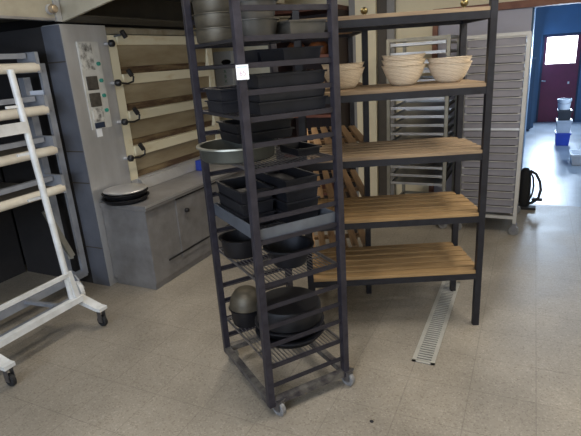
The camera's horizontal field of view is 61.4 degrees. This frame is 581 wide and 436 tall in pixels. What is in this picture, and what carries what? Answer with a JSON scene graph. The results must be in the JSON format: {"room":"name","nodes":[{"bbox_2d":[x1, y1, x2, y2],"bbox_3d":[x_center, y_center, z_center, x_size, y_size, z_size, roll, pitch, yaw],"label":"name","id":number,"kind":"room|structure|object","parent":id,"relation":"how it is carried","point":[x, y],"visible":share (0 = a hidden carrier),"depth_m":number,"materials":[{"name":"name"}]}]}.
{"room":"commercial kitchen","nodes":[
{"label":"commercial kitchen","id":0,"kind":"room"},
{"bbox_2d":[0,20,183,264],"bbox_3d":[-3.150,-0.649,3.931,0.120,2.820,8.244,5,20,25],"label":"wall","id":1,"kind":"structure","parent":0,"point":[22,24],"depth_m":4.89,"materials":[{"name":"paint"}]},
{"bbox_2d":[0,122,580,435],"bbox_3d":[1.550,-0.056,5.897,6.780,0.120,15.240,5,20,25],"label":"floor","id":2,"kind":"structure","parent":0,"point":[159,365],"depth_m":3.14,"materials":[{"name":"tile"}]},
{"bbox_2d":[0,170,25,282],"bbox_3d":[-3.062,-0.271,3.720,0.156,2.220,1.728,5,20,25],"label":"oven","id":3,"kind":"object","parent":2,"relation":"on","point":[12,265],"visible":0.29,"depth_m":4.60,"materials":[{"name":"metal"}]},
{"bbox_2d":[0,52,107,386],"bbox_3d":[-2.124,-0.100,3.397,1.308,1.974,1.527,5,20,25],"label":"loader","id":4,"kind":"object","parent":2,"relation":"on","point":[32,104],"visible":1,"depth_m":3.60,"materials":[{"name":"white paint"}]},
{"bbox_2d":[0,24,220,285],"bbox_3d":[-1.681,-0.765,5.045,1.183,2.166,1.999,5,20,25],"label":"oven","id":5,"kind":"object","parent":2,"relation":"on","point":[122,98],"visible":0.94,"depth_m":4.28,"materials":[{"name":"silver metal"}]},
{"bbox_2d":[99,158,260,289],"bbox_3d":[-0.948,-0.087,4.953,0.521,0.840,1.944,5,20,25],"label":"base cabinet","id":6,"kind":"object","parent":2,"relation":"on","point":[152,241],"visible":0.78,"depth_m":4.28,"materials":[{"name":"metal"}]},
{"bbox_2d":[101,191,149,205],"bbox_3d":[-1.393,-0.169,4.146,0.391,0.041,0.391,5,20,25],"label":"round pan","id":7,"kind":"object","parent":6,"relation":"on","point":[144,197],"visible":0.57,"depth_m":4.01,"materials":[{"name":"metal"}]},
{"bbox_2d":[101,187,147,200],"bbox_3d":[-1.396,-0.209,4.133,0.382,0.041,0.382,5,20,25],"label":"round pan","id":8,"kind":"object","parent":7,"relation":"on","point":[141,193],"visible":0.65,"depth_m":4.00,"materials":[{"name":"metal"}]},
{"bbox_2d":[103,183,146,195],"bbox_3d":[-1.393,-0.247,4.118,0.360,0.036,0.360,5,20,25],"label":"lid","id":9,"kind":"object","parent":8,"relation":"on","point":[131,188],"visible":1,"depth_m":4.05,"materials":[{"name":"metal"}]},
{"bbox_2d":[99,161,260,211],"bbox_3d":[-0.977,-0.384,4.862,0.502,0.043,1.944,5,20,25],"label":"countertop","id":10,"kind":"structure","parent":6,"relation":"on","point":[158,192],"depth_m":4.47,"materials":[{"name":"metal"}]},
{"bbox_2d":[181,0,354,415],"bbox_3d":[-0.098,-0.104,2.643,0.541,2.184,0.718,-13,20,-26],"label":"rack","id":11,"kind":"object","parent":2,"relation":"on","point":[343,371],"visible":0.78,"depth_m":2.45,"materials":[{"name":"metal"}]},
{"bbox_2d":[197,64,234,69],"bbox_3d":[-0.154,-0.761,2.421,0.444,0.014,0.602,-13,20,-26],"label":"wire shelf","id":12,"kind":"object","parent":11,"relation":"attached to","point":[232,65],"visible":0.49,"depth_m":2.33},
{"bbox_2d":[244,48,276,62],"bbox_3d":[-0.134,-0.859,2.592,0.205,0.063,0.218,-13,20,-26],"label":"tin","id":13,"kind":"object","parent":12,"relation":"on","point":[251,56],"visible":0.37,"depth_m":2.51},
{"bbox_2d":[257,46,322,61],"bbox_3d":[-0.005,-0.789,2.358,0.218,0.056,0.268,-13,20,-26],"label":"tin","id":14,"kind":"object","parent":12,"relation":"on","point":[291,53],"visible":0.89,"depth_m":2.26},
{"bbox_2d":[236,64,248,79],"bbox_3d":[-0.200,-0.607,2.037,0.052,0.060,0.002,-6,18,-6],"label":"paper label","id":15,"kind":"object","parent":11,"relation":"attached to","point":[242,72],"visible":1,"depth_m":2.04,"materials":[{"name":"white"}]},
{"bbox_2d":[195,38,313,47],"bbox_3d":[-0.161,-0.864,2.388,0.444,0.014,0.602,-13,20,-26],"label":"wire shelf","id":16,"kind":"object","parent":11,"relation":"attached to","point":[228,42],"visible":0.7,"depth_m":2.46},
{"bbox_2d":[193,26,231,43],"bbox_3d":[-0.348,-0.912,2.446,0.266,0.065,0.266,-13,20,-26],"label":"round tin","id":17,"kind":"object","parent":16,"relation":"on","point":[211,34],"visible":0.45,"depth_m":2.34,"materials":[{"name":"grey metal"}]},
{"bbox_2d":[192,11,230,28],"bbox_3d":[-0.352,-0.976,2.425,0.266,0.065,0.266,-13,20,-26],"label":"round tin","id":18,"kind":"object","parent":17,"relation":"on","point":[220,18],"visible":0.52,"depth_m":2.32,"materials":[{"name":"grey metal"}]},
{"bbox_2d":[190,0,228,13],"bbox_3d":[-0.357,-1.039,2.405,0.266,0.065,0.266,-13,20,-26],"label":"round tin","id":19,"kind":"object","parent":18,"relation":"on","point":[199,6],"visible":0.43,"depth_m":2.30,"materials":[{"name":"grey metal"}]},
{"bbox_2d":[241,17,279,35],"bbox_3d":[-0.156,-0.856,2.214,0.220,0.075,0.220,-13,20,-26],"label":"round tin","id":20,"kind":"object","parent":16,"relation":"on","point":[251,26],"visible":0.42,"depth_m":2.13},
{"bbox_2d":[240,0,278,18],"bbox_3d":[-0.161,-0.928,2.191,0.220,0.075,0.220,-13,20,-26],"label":"round tin","id":21,"kind":"object","parent":20,"relation":"on","point":[244,14],"visible":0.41,"depth_m":2.12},
{"bbox_2d":[276,19,326,33],"bbox_3d":[0.022,-0.893,2.314,0.205,0.063,0.256,-13,20,-26],"label":"tin","id":22,"kind":"object","parent":16,"relation":"on","point":[303,25],"visible":0.59,"depth_m":2.21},
{"bbox_2d":[202,107,326,119],"bbox_3d":[-0.140,-0.545,2.491,0.444,0.014,0.602,-13,20,-26],"label":"wire shelf","id":23,"kind":"object","parent":11,"relation":"attached to","point":[233,115],"visible":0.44,"depth_m":2.37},
{"bbox_2d":[204,100,238,113],"bbox_3d":[-0.221,-0.600,2.556,0.394,0.058,0.230,-13,20,-27],"label":"tin","id":24,"kind":"object","parent":23,"relation":"on","point":[223,107],"visible":0.37,"depth_m":2.42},
{"bbox_2d":[203,86,237,100],"bbox_3d":[-0.224,-0.656,2.538,0.394,0.058,0.230,-13,20,-27],"label":"tin","id":25,"kind":"object","parent":24,"relation":"on","point":[229,93],"visible":0.37,"depth_m":2.40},
{"bbox_2d":[249,95,327,115],"bbox_3d":[-0.035,-0.548,2.357,0.369,0.058,0.230,-13,20,-26],"label":"tin","id":26,"kind":"object","parent":23,"relation":"on","point":[314,102],"visible":0.63,"depth_m":2.26,"materials":[{"name":"metal"}]},
{"bbox_2d":[248,82,327,101],"bbox_3d":[-0.038,-0.604,2.339,0.369,0.058,0.230,-13,20,-26],"label":"tin","id":27,"kind":"object","parent":26,"relation":"on","point":[312,92],"visible":0.41,"depth_m":2.25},
{"bbox_2d":[247,69,326,87],"bbox_3d":[-0.042,-0.661,2.321,0.369,0.058,0.230,-13,20,-26],"label":"tin","id":28,"kind":"object","parent":27,"relation":"on","point":[286,78],"visible":0.85,"depth_m":2.23,"materials":[{"name":"metal"}]},
{"bbox_2d":[214,202,335,239],"bbox_3d":[-0.104,-0.025,2.659,0.437,0.070,0.596,-13,20,-26],"label":"baking tray","id":29,"kind":"object","parent":11,"relation":"on","point":[325,216],"visible":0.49,"depth_m":2.45,"materials":[{"name":"metal"}]},
{"bbox_2d":[260,219,284,228],"bbox_3d":[-0.102,0.000,2.664,0.425,0.010,0.560,-13,20,-26],"label":"grid","id":30,"kind":"object","parent":29,"relation":"in","point":[281,222],"visible":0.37,"depth_m":2.55,"materials":[{"name":"metal"}]},
{"bbox_2d":[217,202,275,224],"bbox_3d":[-0.243,-0.033,2.675,0.193,0.063,0.356,-13,20,-27],"label":"tin","id":31,"kind":"object","parent":30,"relation":"on","point":[268,213],"visible":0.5,"depth_m":2.55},
{"bbox_2d":[216,192,274,215],"bbox_3d":[-0.247,-0.093,2.655,0.193,0.063,0.356,-13,20,-27],"label":"tin","id":32,"kind":"object","parent":31,"relation":"on","point":[264,205],"visible":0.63,"depth_m":2.54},
{"bbox_2d":[215,176,274,203],"bbox_3d":[-0.251,-0.154,2.635,0.193,0.063,0.356,-13,20,-27],"label":"tin","id":33,"kind":"object","parent":32,"relation":"on","point":[234,188],"visible":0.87,"depth_m":2.64,"materials":[{"name":"metal"}]},
{"bbox_2d":[273,207,318,222],"bbox_3d":[-0.031,-0.060,2.722,0.205,0.058,0.431,-13,20,-26],"label":"tin","id":34,"kind":"object","parent":30,"relation":"on","point":[314,213],"visible":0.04,"depth_m":2.55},
{"bbox_2d":[272,195,320,211],"bbox_3d":[-0.035,-0.116,2.704,0.205,0.058,0.431,-13,20,-26],"label":"tin","id":35,"kind":"object","parent":34,"relation":"on","point":[279,204],"visible":0.33,"depth_m":2.54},
{"bbox_2d":[259,180,319,202],"bbox_3d":[-0.039,-0.172,2.686,0.205,0.058,0.431,-13,20,-26],"label":"tin","id":36,"kind":"object","parent":35,"relation":"on","point":[300,194],"visible":0.33,"depth_m":2.52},
{"bbox_2d":[255,162,319,187],"bbox_3d":[-0.042,-0.228,2.668,0.205,0.058,0.431,-13,20,-26],"label":"tin","id":37,"kind":"object","parent":36,"relation":"on","point":[293,176],"visible":0.65,"depth_m":2.63,"materials":[{"name":"metal"}]},
{"bbox_2d":[219,246,336,283],"bbox_3d":[-0.088,0.216,2.737,0.444,0.014,0.602,-13,20,-26],"label":"wire shelf","id":38,"kind":"object","parent":11,"relation":"attached to","point":[319,254],"visible":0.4,"depth_m":2.60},
{"bbox_2d":[218,229,252,259],"bbox_3d":[-0.280,0.148,2.787,0.250,0.107,0.250,-13,20,-27],"label":"round tin","id":39,"kind":"object","parent":38,"relation":"on","point":[235,244],"visible":0.67,"depth_m":2.71,"materials":[{"name":"metal"}]},
{"bbox_2d":[263,235,313,268],"bbox_3d":[-0.008,0.186,2.612,0.275,0.107,0.275,-13,20,-26],"label":"round tin","id":40,"kind":"object","parent":38,"relation":"on","point":[300,243],"visible":0.66,"depth_m":2.60,"materials":[{"name":"metal"}]},
{"bbox_2d":[230,145,331,169],"bbox_3d":[-0.125,-0.327,2.561,0.444,0.014,0.602,-13,20,-26],"label":"wire shelf","id":41,"kind":"object","parent":11,"relation":"attached to","point":[319,154],"visible":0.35,"depth_m":2.42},
{"bbox_2d":[196,139,276,164],"bbox_3d":[-0.271,-0.350,2.516,0.418,0.076,0.418,-13,20,-26],"label":"round tin","id":42,"kind":"object","parent":41,"relation":"on","point":[217,151],"visible":0.66,"depth_m":2.38,"materials":[{"name":"metal"}]},
{"bbox_2d":[217,127,294,143],"bbox_3d":[-0.185,-0.452,2.611,0.331,0.048,0.268,-13,20,-26],"label":"tin","id":43,"kind":"object","parent":42,"relation":"on","point":[281,132],"visible":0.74,"depth_m":2.52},
{"bbox_2d":[216,116,293,133],"bbox_3d":[-0.191,-0.500,2.600,0.331,0.048,0.268,-13,20,-26],"label":"tin","id":44,"kind":"object","parent":43,"relation":"on","point":[232,125],"visible":0.72,"depth_m":2.52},
{"bbox_2d":[277,141,321,155],"bbox_3d":[0.046,-0.359,2.539,0.142,0.038,0.218,-13,20,-26],"label":"tin","id":45,"kind":"object","parent":41,"relation":"on","point":[301,148],"visible":0.91,"depth_m":2.50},
{"bbox_2d":[227,316,339,363],"bbox_3d":[-0.059,0.651,2.878,0.444,0.014,0.602,-13,20,-26],"label":"wire shelf","id":46,"kind":"object","parent":11,"relation":"attached to","point":[230,317],"visible":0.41,"depth_m":2.72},
{"bbox_2d":[229,308,256,327],"bbox_3d":[-0.265,0.576,2.954,0.208,0.107,0.208,-13,20,-26],"label":"round tin","id":47,"kind":"object","parent":46,"relation":"on","point":[247,320],"visible":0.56,"depth_m":2.88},
{"bbox_2d":[229,285,256,313],"bbox_3d":[-0.267,0.470,2.919,0.206,0.116,0.206,-13,20,-26],"label":"metal bowl","id":48,"kind":"object","parent":47,"relation":"on","point":[243,300],"visible":0.8,"depth_m":2.85,"materials":[{"name":"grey metal"}]},
{"bbox_2d":[255,321,324,348],"bbox_3d":[-0.001,0.638,2.804,0.401,0.048,0.401,-13,20,-26],"label":"round tin","id":49,"kind":"object","parent":46,"relation":"on","point":[293,344],"visible":0.32,"depth_m":2.66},
{"bbox_2d":[255,312,323,339],"bbox_3d":[-0.004,0.588,2.788,0.396,0.053,0.396,-13,20,-26],"label":"round tin","id":50,"kind":"object","parent":49,"relation":"on","point":[278,336],"visible":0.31,"depth_m":2.65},
{"bbox_2d":[256,286,321,332],"bbox_3d":[-0.009,0.509,2.762,0.367,0.109,0.367,-13,20,-26],"label":"round tin","id":51,"kind":"object","parent":50,"relation":"on","point":[285,312],"visible":0.75,"depth_m":2.65,"materials":[{"name":"metal"}]},
{"bbox_2d":[275,4,350,197],"bbox_3d":[0.296,-1.396,6.257,0.864,2.364,0.576,5,20,25],"label":"tall cabinet","id":52,"kind":"object","parent":2,"relation":"on","point":[318,120],"visible":0.15,"depth_m":6.20,"materials":[{"name":"brown wood"}]},
{"bbox_2d":[293,113,330,117],"bbox_3d":[0.299,-1.337,6.275,0.766,0.034,0.526,5,20,25],"label":"shelf","id":53,"kind":"object","parent":52,"relation":"attached to","point":[325,115],"depth_m":5.99,"materials":[{"name":"brown wood"}]},
{"bbox_2d":[300,7,371,293],"bbox_3d":[0.344,-0.532,4.006,0.488,2.101,0.961,-3,18,2],"label":"shelving unit","id":54,"kind":"object","parent":2,"relation":"on","point":[351,134],"visible":0.22,"depth_m":3.86,"materials":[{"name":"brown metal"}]},
{"bbox_2d":[292,0,498,324],"bbox_3d":[0.650,-0.327,3.280,1.152,2.119,0.558,-3,18,2],"label":"shelving unit","id":55,"kind":"object","parent":2,"relation":"on","point":[439,261],"visible":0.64,"depth_m":3.19,"materials":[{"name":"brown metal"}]},
{"bbox_2d":[324,67,363,89],"bbox_3d":[0.335,-0.884,3.103,0.276,0.126,0.276,-3,18,2],"label":"bread basket","id":56,"kind":"object","parent":55,"relation":"on","point":[349,78],"visible":0.6,"depth_m":3.01,"materials":[{"name":"wicker"}]},
{"bbox_2d":[322,62,363,69],"bbox_3d":[0.333,-0.915,3.092,0.272,0.121,0.271,-3,18,2],"label":"bread basket","id":57,"kind":"object","parent":56,"relation":"on","point":[345,66],"visible":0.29,"depth_m":2.97,"materials":[{"name":"wicker"}]},
{"bbox_2d":[381,63,425,85],"bbox_3d":[0.714,-0.901,3.080,0.279,0.124,0.278,-3,18,2],"label":"bread basket","id":58,"kind":"object","parent":55,"relation":"on","point":[396,75],"visible":0.97,"depth_m":2.99,"materials":[{"name":"wicker"}]},
{"bbox_2d":[382,58,425,65],"bbox_3d":[0.712,-0.934,3.070,0.276,0.121,0.276,-3,18,2],"label":"bread basket","id":59,"kind":"object","parent":58,"relation":"on","point":[415,61],"visible":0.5,"depth_m":2.95,"materials":[{"name":"wicker"}]},
{"bbox_2d":[382,53,425,60],"bbox_3d":[0.709,-0.965,3.059,0.272,0.114,0.271,-3,18,2],"label":"bread basket","id":60,"kind":"object","parent":59,"relation":"on","point":[419,55],"visible":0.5,"depth_m":2.94,"materials":[{"name":"wicker"}]},
{"bbox_2d":[427,61,471,82],"bbox_3d":[1.006,-0.925,3.100,0.281,0.120,0.281,-3,18,2],"label":"bread basket","id":61,"kind":"object","parent":55,"relation":"on","point":[450,72],"visible":0.94,"depth_m":3.02,"materials":[{"name":"wicker"}]},
{"bbox_2d":[427,55,472,63],"bbox_3d":[1.004,-0.958,3.090,0.276,0.116,0.276,-3,18,2],"label":"bread basket","id":62,"kind":"object","parent":61,"relation":"on","point":[459,59],"visible":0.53,"depth_m":2.98,"materials":[{"name":"wicker"}]},
{"bbox_2d":[386,35,458,228],"bbox_3d":[1.438,-0.932,5.298,0.672,1.926,0.755,5,20,25],"label":"trolley","id":63,"kind":"object","parent":2,"relation":"on","point":[439,37],"visible":0.24,"depth_m":5.03,"materials":[{"name":"metal"}]},
{"bbox_2d":[390,162,442,169],"bbox_3d":[1.447,-0.627,5.373,0.533,0.026,0.680,5,20,25],"label":"baking tray","id":64,"kind":"object","parent":63,"relation":"in","point":[439,166],"visible":0.46,"depth_m":5.15,"materials":[{"name":"metal"}]},
{"bbox_2d":[390,169,450,185],"bbox_3d":[1.458,-0.462,5.426,0.533,0.026,0.680,5,20,25],"label":"baking tray","id":65,"kind":"object","parent":63,"relation":"in","point":[429,181],"visible":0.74,"depth_m":5.29,"materials":[{"name":"metal"}]},
{"bbox_2d":[390,162,451,177],"bbox_3d":[1.453,-0.544,5.400,0.533,0.026,0.680,5,20,25],"label":"baking tray","id":66,"kind":"object","parent":63,"relation":"in","point":[434,173],"visible":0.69,"depth_m":5.27,"materials":[{"name":"metal"}]},
{"bbox_2d":[390,115,452,126],"bbox_3d":[1.419,-1.040,5.239,0.533,0.026,0.680,5,20,25],"label":"baking tray","id":67,"kind":"object","parent":63,"relation":"in","point":[403,122],"visible":0.71,"depth_m":5.20,"materials":[{"name":"metal"}]},
{"bbox_2d":[390,123,452,134],"bbox_3d":[1.425,-0.957,5.266,0.533,0.026,0.680,5,20,25],"label":"baking tray","id":68,"kind":"object","parent":63,"relation":"in","point":[401,130],"visible":0.79,"depth_m":5.22,"materials":[{"name":"metal"}]},
{"bbox_2d":[390,107,453,117],"bbox_3d":[1.413,-1.123,5.212,0.533,0.026,0.680,5,20,25],"label":"baking tray","id":69,"kind":"object","parent":63,"relation":"in","point":[405,113],"visible":0.83,"depth_m":5.22,"materials":[{"name":"metal"}]},
{"bbox_2d":[390,99,453,109],"bbox_3d":[1.408,-1.205,5.186,0.533,0.026,0.680,5,20,25],"label":"baking tray","id":70,"kind":"object","parent":63,"relation":"in","point":[413,104],"visible":0.88,"depth_m":5.23,"materials":[{"name":"metal"}]},
{"bbox_2d":[391,131,452,140],"bbox_3d":[1.430,-0.875,5.293,0.533,0.026,0.680,5,20,25],"label":"baking tray","id":71,"kind":"object","parent":63,"relation":"in","point":[400,137],"visible":0.23,"depth_m":5.37,"materials":[{"name":"metal"}]},
{"bbox_2d":[390,40,455,46],"bbox_3d":[1.369,-1.783,4.998,0.533,0.026,0.680,5,20,25],"label":"baking tray","id":72,"kind":"object","parent":63,"relation":"in","point":[439,41],"visible":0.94,"depth_m":4.73,"materials":[{"name":"metal"}]},
{"bbox_2d":[412,281,459,364],"bbox_3d":[1.056,0.697,3.469,0.136,0.007,1.188,5,20,25],"label":"floor drain","id":73,"kind":"object","parent":2,"relation":"on","point":[426,352],"visible":0.95,"depth_m":3.33,"materials":[{"name":"metal"}]},
{"bbox_2d":[458,31,531,234],"bbox_3d":[2.068,-0.864,4.996,0.630,1.902,0.773,5,20,25],"label":"trolley","id":74,"kind":"object","parent":2,"relation":"on","point":[513,230],"visible":0.52,"depth_m":4.62,"materials":[{"name":"metal"}]},
{"bbox_2d":[461,189,514,198],"bbox_3d":[2.094,-0.341,5.145,0.491,0.067,0.696,5,20,25],"label":"baking tray","id":75,"kind":"object","parent":74,"relation":"in","point":[466,192],"visible":0.36,"depth_m":4.85,"materials":[{"name":"grey paint"}]},
{"bbox_2d":[461,182,514,190],"bbox_3d":[2.090,-0.412,5.122,0.491,0.067,0.696,5,20,25],"label":"baking tray","id":76,"kind":"object","parent":74,"relation":"in","point":[464,185],"visible":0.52,"depth_m":4.83,"materials":[{"name":"grey paint"}]},
{"bbox_2d":[461,174,515,183],"bbox_3d":[2.085,-0.483,5.099,0.491,0.067,0.696,5,20,25],"label":"baking tray","id":77,"kind":"object","parent":74,"relation":"in","point":[465,178],"visible":0.42,"depth_m":4.80,"materials":[{"name":"grey paint"}]},
{"bbox_2d":[462,167,515,175],"bbox_3d":[2.080,-0.554,5.076,0.491,0.067,0.696,5,20,25],"label":"baking tray","id":78,"kind":"object","parent":74,"relation":"in","point":[466,170],"visible":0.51,"depth_m":4.78,"materials":[{"name":"grey paint"}]},
{"bbox_2d":[465,196,513,205],"bbox_3d":[2.099,-0.269,5.168,0.491,0.067,0.696,5,20,25],"label":"baking tray","id":79,"kind":"object","parent":74,"relation":"in","point":[489,201],"visible":0.25,"depth_m":4.86,"materials":[{"name":"grey paint"}]},
{"bbox_2d":[462,160,516,168],"bbox_3d":[2.075,-0.625,5.053,0.491,0.067,0.696,5,20,25],"label":"baking tray","id":80,"kind":"object","parent":74,"relation":"in","point":[475,163],"visible":0.36,"depth_m":4.75,"materials":[{"name":"grey paint"}]},
{"bbox_2d":[463,130,519,136],"bbox_3d":[2.056,-0.910,4.960,0.491,0.067,0.696,5,20,25],"label":"baking tray","id":81,"kind":"object","parent":74,"relation":"in","point":[467,133],"visible":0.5,"depth_m":4.65,"materials":[{"name":"grey paint"}]},
{"bbox_2d":[465,137,518,144],"bbox_3d":[2.061,-0.839,4.984,0.491,0.067,0.696,5,20,25],"label":"baking tray","id":82,"kind":"object","parent":74,"relation":"in","point":[493,140],"visible":0.43,"depth_m":4.67,"materials":[{"name":"grey paint"}]},
{"bbox_2d":[464,121,519,127],"bbox_3d":[2.051,-0.981,4.937,0.491,0.067,0.696,5,20,25],"label":"baking tray","id":83,"kind":"object","parent":74,"relation":"in","point":[469,124],"visible":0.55,"depth_m":4.64,"materials":[{"name":"grey paint"}]},
{"bbox_2d":[464,113,520,120],"bbox_3d":[2.046,-1.052,4.914,0.491,0.067,0.696,5,20,25],"label":"baking tray","id":84,"kind":"object","parent":74,"relation":"in","point":[470,116],"visible":0.52,"depth_m":4.62,"materials":[{"name":"grey paint"}]},
{"bbox_2d":[464,105,521,113],"bbox_3d":[2.041,-1.124,4.891,0.491,0.067,0.696,5,20,25],"label":"baking tray","id":85,"kind":"object","parent":74,"relation":"in","point":[473,108],"visible":0.62,"depth_m":4.59,"materials":[{"name":"grey paint"}]},
{"bbox_2d":[474,204,512,212],"bbox_3d":[2.104,-0.198,5.191,0.491,0.067,0.696,5,20,25],"label":"baking tray","id":86,"kind":"object","parent":74,"relation":"in","point":[489,208],"visible":0.27,"depth_m":4.86,"materials":[{"name":"grey paint"}]},
{"bbox_2d":[465,96,521,105],"bbox_3d":[2.036,-1.195,4.868,0.491,0.067,0.696,5,20,25],"label":"baking tray","id":87,"kind":"object","parent":74,"relation":"in","point":[509,100],"visible":0.66,"depth_m":4.57,"materials":[{"name":"grey paint"}]},
{"bbox_2d":[465,88,522,97],"bbox_3d":[2.031,-1.266,4.845,0.491,0.067,0.696,5,20,25],"label":"baking tray","id":88,"kind":"object","parent":74,"relation":"in","point":[498,92],"visible":0.46,"depth_m":4.53,"materials":[{"name":"grey paint"}]},
{"bbox_2d":[466,71,523,80],"bbox_3d":[2.022,-1.409,4.799,0.491,0.067,0.696,5,20,25],"label":"baking tray","id":89,"kind":"object","parent":74,"relation":"in","point":[503,75],"visible":0.66,"depth_m":4.50,"materials":[{"name":"grey paint"}]},
{"bbox_2d":[467,62,524,72],"bbox_3d":[2.017,-1.480,4.776,0.491,0.067,0.696,5,20,25],"label":"baking tray","id":90,"kind":"object","parent":74,"relation":"in","point":[511,66],"visible":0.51,"depth_m":4.48,"materials":[{"name":"grey paint"}]},
{"bbox_2d":[467,45,525,55],"bbox_3d":[2.007,-1.622,4.730,0.491,0.067,0.696,5,20,25],"label":"baking tray","id":91,"kind":"object","parent":74,"relation":"in","point":[518,48],"visible":0.71,"depth_m":4.42,"materials":[{"name":"grey paint"}]},
{"bbox_2d":[467,36,526,47],"bbox_3d":[2.003,-1.693,4.707,0.491,0.067,0.696,5,20,25],"label":"baking tray","id":92,"kind":"object","parent":74,"relation":"in","point":[519,39],"visible":0.8,"depth_m":4.40,"materials":[{"name":"grey paint"}]},
{"bbox_2d":[470,53,525,64],"bbox_3d":[2.012,-1.551,4.753,0.491,0.067,0.696,5,20,25],"label":"baking tray","id":93,"kind":"object","parent":74,"relation":"in","point":[516,57],"visible":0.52,"depth_m":4.45,"materials":[{"name":"grey paint"}]},
{"bbox_2d":[480,145,517,152],"bbox_3d":[2.065,-0.768,5.007,0.491,0.067,0.696,5,20,25],"label":"baking tray","id":94,"kind":"object","parent":74,"relation":"in","point":[493,148],"visible":0.25,"depth_m":4.67,"materials":[{"name":"grey paint"}]},
{"bbox_2d":[489,153,517,160],"bbox_3d":[2.070,-0.697,5.030,0.491,0.067,0.696,5,20,25],"label":"baking tray","id":95,"kind":"object","parent":74,"relation":"in","point":[492,156],"visible":0.31,"depth_m":4.70,"materials":[{"name":"grey paint"}]},
{"bbox_2d":[493,79,523,88],"bbox_3d":[2.027,-1.337,4.822,0.491,0.067,0.696,5,20,25],"label":"baking tray","id":96,"kind":"object","parent":74,"relation":"in","point":[515,83],"visible":0.29,"depth_m":4.49,"materials":[{"name":"grey paint"}]},
{"bbox_2d":[518,167,541,209],"bbox_3d":[2.731,-0.340,5.570,0.262,0.468,0.192,5,20,25],"label":"backpack","id":97,"kind":"object","parent":2,"relation":"on","point":[525,194],"visible":0.91,"depth_m":5.54,"materials":[{"name":"black fabric"}]},
{"bbox_2d":[526,58,535,130],"bbox_3d":[5.139,-2.674,10.594,0.204,1.500,0.494,5,20,25],"label":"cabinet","id":98,"kind":"object","parent":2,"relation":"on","point":[533,59],"visible":0.36,"depth_m":10.35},
{"bbox_2d":[554,130,571,145],"bbox_3d":[4.989,-1.471,8.980,0.257,0.228,0.389,5,20,25],"label":"crate","id":99,"kind":"object","parent":2,"relation":"on","point":[561,139],"visible":0.87,"depth_m":8.83,"materials":[{"name":"blue plastic"}]},
{"bbox_2d":[556,118,572,132],"bbox_3d":[4.975,-1.686,8.911,0.257,0.222,0.389,5,20,25],"label":"crate","id":100,"kind":"object","parent":99,"relation":"on","point":[562,126],"visible":0.91,"depth_m":8.77,"materials":[{"name":"grey plastic"}]},
{"bbox_2d":[569,149,580,164],"bbox_3d":[4.490,-0.925,7.495,0.389,0.168,0.437,5,20,25],"label":"tub","id":101,"kind":"object","parent":2,"relation":"on","point":[575,154],"visible":1,"depth_m":7.40,"materials":[{"name":"white plastic"}]},
{"bbox_2d":[193,0,520,194],"bbox_3d":[1.690,-1.620,5.915,6.780,2.820,0.144,5,20,25],"label":"wall","id":102,"kind":"structure","parent":0,"point":[401,5],"depth_m":5.78,"materials":[{"name":"beige paint"}]},
{"bbox_2d":[213,51,235,85],"bbox_3d":[-0.916,-2.094,6.891,0.288,0.480,0.124,5,20,25],"label":"wall dispenser","id":103,"kind":"object","parent":102,"relation":"attached to","point":[224,77],"visible":0.92,"depth_m":6.84,"materials":[{"name":"white plastic"}]},
{"bbox_2d":[349,0,358,195],"bbox_3d":[0.822,-1.648,6.185,0.084,2.820,0.120,5,20,25],"label":"trim","id":104,"kind":"structure","parent":102,"relation":"attached to","point":[351,2],"depth_m":5.98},
{"bbox_2d":[355,0,378,196],"bbox_3d":[0.969,-1.632,6.103,0.252,2.820,0.144,5,20,25],"label":"trim","id":105,"kind":"structure","parent":102,"relation":"attached to","point":[371,5],"depth_m":6.00,"materials":[{"name":"beige paint"}]},
{"bbox_2d":[377,0,386,195],"bbox_3d":[1.147,-1.627,6.051,0.114,2.820,0.084,5,20,25],"label":"trim","id":106,"kind":"structure","parent":102,"relation":"attached to","point":[381,4],"depth_m":6.07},
{"bbox_2d":[387,0,395,194],"bbox_3d":[1.241,-1.621,6.013,0.090,2.820,0.072,5,20,25],"label":"trim","id":107,"kind":"structure","parent":102,"relation":"attached to","point":[391,4],"depth_m":5.84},
{"bbox_2d":[434,7,532,191],"bbox_3d":[2.219,-1.259,5.759,0.968,2.162,0.060,5,20,25],"label":"door","id":108,"kind":"structure","parent":102,"relation":"in","point":[511,20],"depth_m":5.44,"materials":[{"name":"metal"}]},
{"bbox_2d":[433,0,580,10],"bbox_3d":[2.877,-2.260,5.071,2.700,0.072,0.180,5,20,25],"label":"trim","id":109,"kind":"structure","parent":102,"relation":"attached to","point":[523,3],"depth_m":5.16,"materials":[{"name":"brown wood"}]},
{"bbox_2d":[521,7,543,169],"bbox_3d":[4.099,-2.584,8.486,0.396,2.760,6.876,5,20,25],"label":"wall","id":110,"kind":"structure","parent":0,"point":[537,12],"depth_m":10.34,"materials":[{"name":"paint"}]},
{"bbox_2d":[534,3,580,121],"bbox_3d":[6.333,-3.588,11.115,2.040,2.760,0.120,5,20,25],"label":"wall","id":111,"kind":"structure","parent":0,"point":[557,19],"depth_m":10.94,"materials":[{"name":"paint"}]},
{"bbox_2d":[535,32,580,121],"bbox_3d":[6.191,-3.213,11.277,0.816,1.968,0.146,5,20,25],"label":"door","id":112,"kind":"structure","parent":111,"relation":"in","point":[560,66],"depth_m":11.24,"materials":[{"name":"purple"}]},
{"bbox_3d":[-0.162,-1.759,1.953,6.780,0.120,8.100,5,20,25],"label":"ceiling","id":113,"kind":"structure","parent":0,"visible":0},
{"bbox_2d":[0,0,62,22],"bbox_3d":[-2.600,-1.550,3.053,1.094,0.636,1.766,5,20,25],"label":"fascia","id":114,"kind":"object","parent":113,"relation":"attached to","point":[10,10],"visible":0.93,"depth_m":3.44,"materials":[{"name":"metal"}]},
{"bbox_2d":[59,0,284,27],"bbox_3d":[-0.905,-2.055,4.264,0.888,0.638,2.040,5,20,25],"label":"extractor hood","id":115,"kind":"object","parent":113,"relation":"attached to","point":[165,13],"visible":0.57,"depth_m":4.20,"materials":[{"name":"metal"}]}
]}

